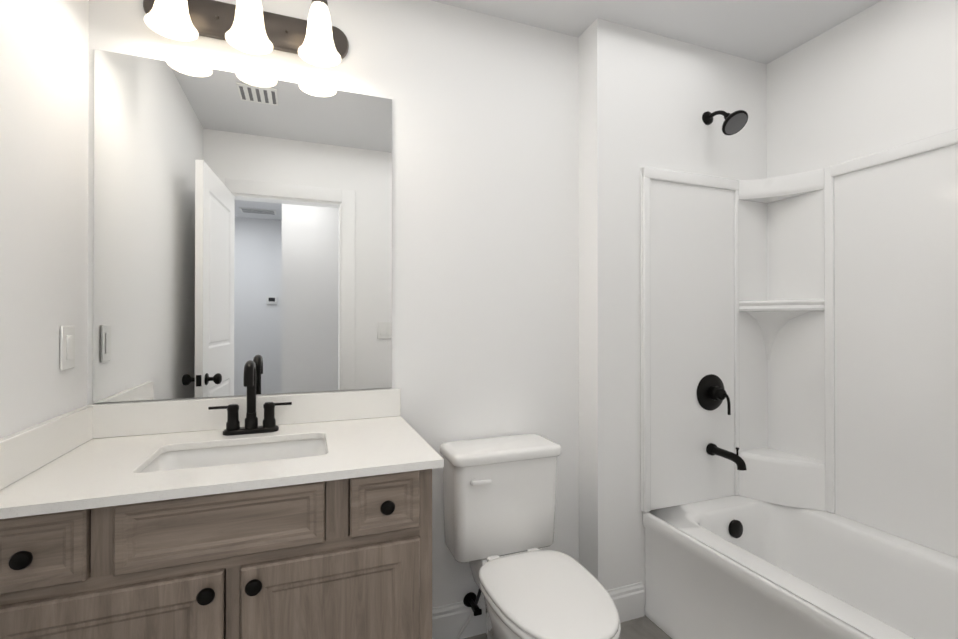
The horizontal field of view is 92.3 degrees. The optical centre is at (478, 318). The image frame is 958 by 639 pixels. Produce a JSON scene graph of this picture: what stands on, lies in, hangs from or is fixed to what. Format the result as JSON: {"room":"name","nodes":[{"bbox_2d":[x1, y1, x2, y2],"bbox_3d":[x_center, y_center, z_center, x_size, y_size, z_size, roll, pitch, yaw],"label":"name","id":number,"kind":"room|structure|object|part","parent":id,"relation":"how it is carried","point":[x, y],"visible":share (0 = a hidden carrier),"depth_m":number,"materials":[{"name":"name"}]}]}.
{"room":"bathroom","nodes":[
{"label":"bathroom","id":0,"kind":"room"},
{"bbox_2d":[0,0,88,438],"bbox_3d":[-0.906,0.006,0.525,0.110,2.440,1.770,0,0,-21],"label":"wall","id":1,"kind":"structure","parent":0,"point":[44,68],"depth_m":1.14,"materials":[{"name":"white paint"}]},
{"bbox_2d":[60,326,74,369],"bbox_3d":[-1.114,0.080,1.248,0.009,0.118,0.072,0,0,-21],"label":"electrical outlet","id":2,"kind":"object","parent":1,"relation":"attached to","point":[67,347],"visible":1,"depth_m":1.24,"materials":[{"name":"white plastic"}]},
{"bbox_2d":[87,0,578,607],"bbox_3d":[0.056,0.013,1.893,2.876,2.440,0.110,0,0,-21],"label":"wall","id":3,"kind":"structure","parent":0,"point":[485,224],"depth_m":1.79,"materials":[{"name":"white paint"}]},
{"bbox_2d":[93,49,391,402],"bbox_3d":[-0.736,-0.275,1.532,0.890,1.060,0.005,0,0,-21],"label":"mirror","id":4,"kind":"object","parent":3,"relation":"attached to","point":[240,220],"visible":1,"depth_m":1.50,"materials":[{"name":"clear glass"}]},
{"bbox_2d":[86,388,400,438],"bbox_3d":[-0.725,0.308,1.526,0.933,0.100,0.020,0,0,-21],"label":"backsplash","id":5,"kind":"structure","parent":3,"relation":"attached to","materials":[{"name":"stone"}]},
{"bbox_2d":[143,0,348,66],"bbox_3d":[-0.718,-0.964,1.447,0.610,0.222,0.184,0,0,-21],"label":"sconce","id":6,"kind":"object","parent":3,"relation":"attached to","point":[316,38],"visible":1,"depth_m":1.47,"materials":[{"name":"white glass"}]},
{"bbox_3d":[-0.901,-0.933,1.351,0.134,0.160,0.134,0,0,-21],"label":"lamp shade","id":7,"kind":"part","parent":6,"relation":"part of","materials":[{"name":"white glass"}]},
{"bbox_3d":[-0.709,-0.933,1.423,0.134,0.160,0.134,0,0,-21],"label":"lamp shade","id":8,"kind":"part","parent":6,"relation":"part of","materials":[{"name":"white glass"}]},
{"bbox_3d":[-0.517,-0.932,1.496,0.134,0.160,0.134,0,0,-21],"label":"lamp shade","id":9,"kind":"part","parent":6,"relation":"part of","materials":[{"name":"white glass"}]},
{"bbox_2d":[312,0,327,6],"bbox_3d":[-0.517,-1.041,1.496,0.050,0.066,0.050,0,0,-21],"label":"socket","id":10,"kind":"object","parent":6,"relation":"attached to","point":[321,3],"depth_m":1.47,"materials":[{"name":"grey metal"}]},
{"bbox_2d":[432,596,485,638],"bbox_3d":[0.068,1.165,1.825,0.775,0.135,0.014,0,0,-21],"label":"baseboard","id":11,"kind":"structure","parent":3,"relation":"attached to","point":[449,621],"depth_m":1.76,"materials":[{"name":"white paint"}]},
{"bbox_2d":[464,615,671,638],"bbox_3d":[0.480,1.272,-0.357,3.666,0.100,4.610,0,0,-21],"label":"floor","id":12,"kind":"structure","parent":0,"point":[644,627],"depth_m":1.81,"materials":[{"name":"tile"}]},
{"bbox_2d":[0,360,443,638],"bbox_3d":[-0.625,0.679,1.258,0.933,1.101,0.588,0,0,-21],"label":"bathroom vanity","id":13,"kind":"object","parent":12,"relation":"on","point":[251,515],"visible":1,"depth_m":1.06,"materials":[{"name":"brown wood"}]},
{"bbox_3d":[-0.863,0.456,0.871,0.035,0.035,0.030,0,0,-21],"label":"knob","id":14,"kind":"part","parent":13,"relation":"part of","materials":[{"name":"black metal"}]},
{"bbox_3d":[-0.868,0.453,0.896,0.170,0.145,0.020,0,0,-21],"label":"drawer","id":15,"kind":"part","parent":13,"relation":"part of","materials":[{"name":"brown wood"}]},
{"bbox_3d":[-0.754,0.829,0.937,0.413,0.549,0.020,0,0,-21],"label":"door","id":16,"kind":"part","parent":13,"relation":"part of","materials":[{"name":"brown wood"}]},
{"bbox_3d":[-0.579,0.588,0.977,0.035,0.035,0.030,0,0,-21],"label":"knob","id":17,"kind":"part","parent":13,"relation":"part of","materials":[{"name":"black metal"}]},
{"bbox_2d":[0,416,443,518],"bbox_3d":[-0.627,0.367,1.265,0.933,0.020,0.576,0,0,-21],"label":"countertop","id":18,"kind":"structure","parent":13,"relation":"on","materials":[{"name":"stone"}]},
{"bbox_2d":[141,438,326,472],"bbox_3d":[-0.641,0.448,1.249,0.454,0.140,0.289,0,0,-21],"label":"sink","id":19,"kind":"object","parent":18,"relation":"in","point":[177,457],"depth_m":1.36,"materials":[{"name":"white ceramic"}]},
{"bbox_2d":[208,360,291,435],"bbox_3d":[-0.701,0.243,1.411,0.236,0.227,0.117,0,0,-21],"label":"faucet","id":20,"kind":"object","parent":18,"relation":"on","point":[269,428],"depth_m":1.43,"materials":[{"name":"black metal"}]},
{"bbox_3d":[-0.552,0.825,1.034,0.027,0.537,0.020,0,0,-21],"label":"frame","id":21,"kind":"part","parent":13,"relation":"part of","materials":[{"name":"brown wood"}]},
{"bbox_3d":[-0.494,0.588,1.009,0.035,0.035,0.030,0,0,-21],"label":"knob","id":22,"kind":"part","parent":13,"relation":"part of","materials":[{"name":"black metal"}]},
{"bbox_3d":[-0.340,0.829,1.093,0.405,0.549,0.020,0,0,-21],"label":"door","id":23,"kind":"part","parent":13,"relation":"part of","materials":[{"name":"brown wood"}]},
{"bbox_3d":[-0.230,0.455,1.136,0.170,0.145,0.020,0,0,-21],"label":"drawer","id":24,"kind":"part","parent":13,"relation":"part of","materials":[{"name":"brown wood"}]},
{"bbox_3d":[-0.222,0.457,1.113,0.035,0.035,0.030,0,0,-21],"label":"knob","id":25,"kind":"part","parent":13,"relation":"part of","materials":[{"name":"black metal"}]},
{"bbox_2d":[440,434,620,638],"bbox_3d":[0.166,0.847,1.474,0.422,0.767,0.712,0,0,-21],"label":"toilet","id":26,"kind":"object","parent":12,"relation":"on","point":[499,497],"visible":1,"depth_m":1.57,"materials":[{"name":"white ceramic"}]},
{"bbox_3d":[-0.005,1.087,1.700,0.032,0.020,0.010,0,0,-21],"label":"supply handle","id":27,"kind":"part","parent":26,"relation":"part of","materials":[{"name":"black metal"}]},
{"bbox_3d":[0.009,0.559,1.564,0.072,0.016,0.012,0,0,-21],"label":"lever arm","id":28,"kind":"part","parent":26,"relation":"part of"},
{"bbox_3d":[0.077,0.673,1.710,0.402,0.338,0.198,0,0,-21],"label":"tank","id":29,"kind":"part","parent":26,"relation":"part of","materials":[{"name":"white ceramic"}]},
{"bbox_3d":[0.079,0.484,1.707,0.422,0.038,0.214,0,0,-21],"label":"tank lid","id":30,"kind":"part","parent":26,"relation":"part of","materials":[{"name":"white ceramic"}]},
{"bbox_3d":[0.171,1.036,1.460,0.342,0.388,0.672,0,0,-21],"label":"bowl","id":31,"kind":"part","parent":26,"relation":"part of","materials":[{"name":"white ceramic"}]},
{"bbox_3d":[0.209,0.809,1.361,0.344,0.022,0.464,0,0,-21],"label":"seat lid","id":32,"kind":"part","parent":26,"relation":"part of","materials":[{"name":"white plastic"}]},
{"bbox_3d":[0.212,0.831,1.353,0.348,0.020,0.453,0,0,-21],"label":"seat","id":33,"kind":"part","parent":26,"relation":"part of","materials":[{"name":"white plastic"}]},
{"bbox_2d":[643,495,957,638],"bbox_3d":[1.292,1.015,1.335,0.729,0.430,1.520,0,0,-21],"label":"bathtub","id":34,"kind":"object","parent":12,"relation":"on","point":[735,567],"visible":0.96,"depth_m":1.66,"materials":[{"name":"white ceramic"}]},
{"bbox_2d":[431,0,880,63],"bbox_3d":[0.480,-1.268,-0.345,3.666,0.100,4.610,0,0,-21],"label":"ceiling","id":35,"kind":"structure","parent":0,"point":[764,31],"depth_m":1.85,"materials":[{"name":"white paint"}]},
{"bbox_2d":[578,18,766,604],"bbox_3d":[0.897,0.013,2.079,0.951,2.440,0.137,0,0,-21],"label":"wall","id":36,"kind":"structure","parent":0,"point":[647,99],"depth_m":1.91,"materials":[{"name":"white paint"}]},
{"bbox_2d":[606,582,643,622],"bbox_3d":[0.580,1.165,1.872,0.217,0.135,0.014,0,0,-21],"label":"baseboard","id":37,"kind":"structure","parent":36,"relation":"attached to","point":[628,600],"depth_m":1.88,"materials":[{"name":"white paint"}]},
{"bbox_2d":[766,0,957,177],"bbox_3d":[1.682,0.011,1.502,0.110,2.440,1.771,0,0,-21],"label":"wall","id":38,"kind":"structure","parent":0,"point":[881,75],"depth_m":1.80,"materials":[{"name":"white paint"}]},
{"bbox_2d":[640,110,957,557],"bbox_3d":[1.287,-0.063,1.339,0.739,1.724,1.521,0,0,-21],"label":"tub surround","id":39,"kind":"object","parent":38,"relation":"attached to","point":[799,340],"visible":0.98,"depth_m":1.92,"materials":[{"name":"white plastic"}]},
{"bbox_3d":[0.920,0.087,2.005,0.524,1.428,0.012,0,0,-21],"label":"tub surround panel","id":40,"kind":"part","parent":39,"relation":"part of","materials":[{"name":"white plastic"}]},
{"bbox_3d":[1.036,0.328,2.005,0.160,0.160,0.067,0,0,-21],"label":"shower valve plate","id":41,"kind":"part","parent":39,"relation":"part of","materials":[{"name":"black metal"}]},
{"bbox_3d":[1.040,-0.877,1.999,0.017,0.054,0.107,0,0,-21],"label":"shower arm","id":42,"kind":"part","parent":39,"relation":"part of"},
{"bbox_3d":[1.063,0.368,1.974,0.018,0.091,0.029,0,0,-21],"label":"shower valve lever","id":43,"kind":"part","parent":39,"relation":"part of","materials":[{"name":"black metal"}]},
{"bbox_3d":[1.057,0.593,1.947,0.033,0.065,0.158,0,0,-21],"label":"shower spout","id":44,"kind":"part","parent":39,"relation":"part of","materials":[{"name":"black metal"}]},
{"bbox_2d":[739,169,823,202],"bbox_3d":[1.311,-0.584,2.003,0.210,0.085,0.280,0,0,-21],"label":"shelf","id":45,"kind":"object","parent":39,"relation":"attached to","point":[788,188],"depth_m":2.04,"materials":[{"name":"white plastic"}]},
{"bbox_2d":[739,299,824,311],"bbox_3d":[1.312,-0.054,2.003,0.206,0.051,0.276,0,0,-21],"label":"shelf","id":46,"kind":"object","parent":39,"relation":"attached to","point":[745,305],"depth_m":1.98,"materials":[{"name":"white plastic"}]},
{"bbox_2d":[739,447,825,510],"bbox_3d":[1.312,0.704,1.999,0.206,0.196,0.276,0,0,-21],"label":"shelf","id":47,"kind":"object","parent":39,"relation":"attached to","point":[784,476],"depth_m":1.98,"materials":[{"name":"white plastic"}]},
{"bbox_3d":[1.678,0.084,1.333,0.012,1.428,1.235,0,0,-21],"label":"tub surround panel","id":48,"kind":"part","parent":39,"relation":"part of","materials":[{"name":"white plastic"}]}
]}

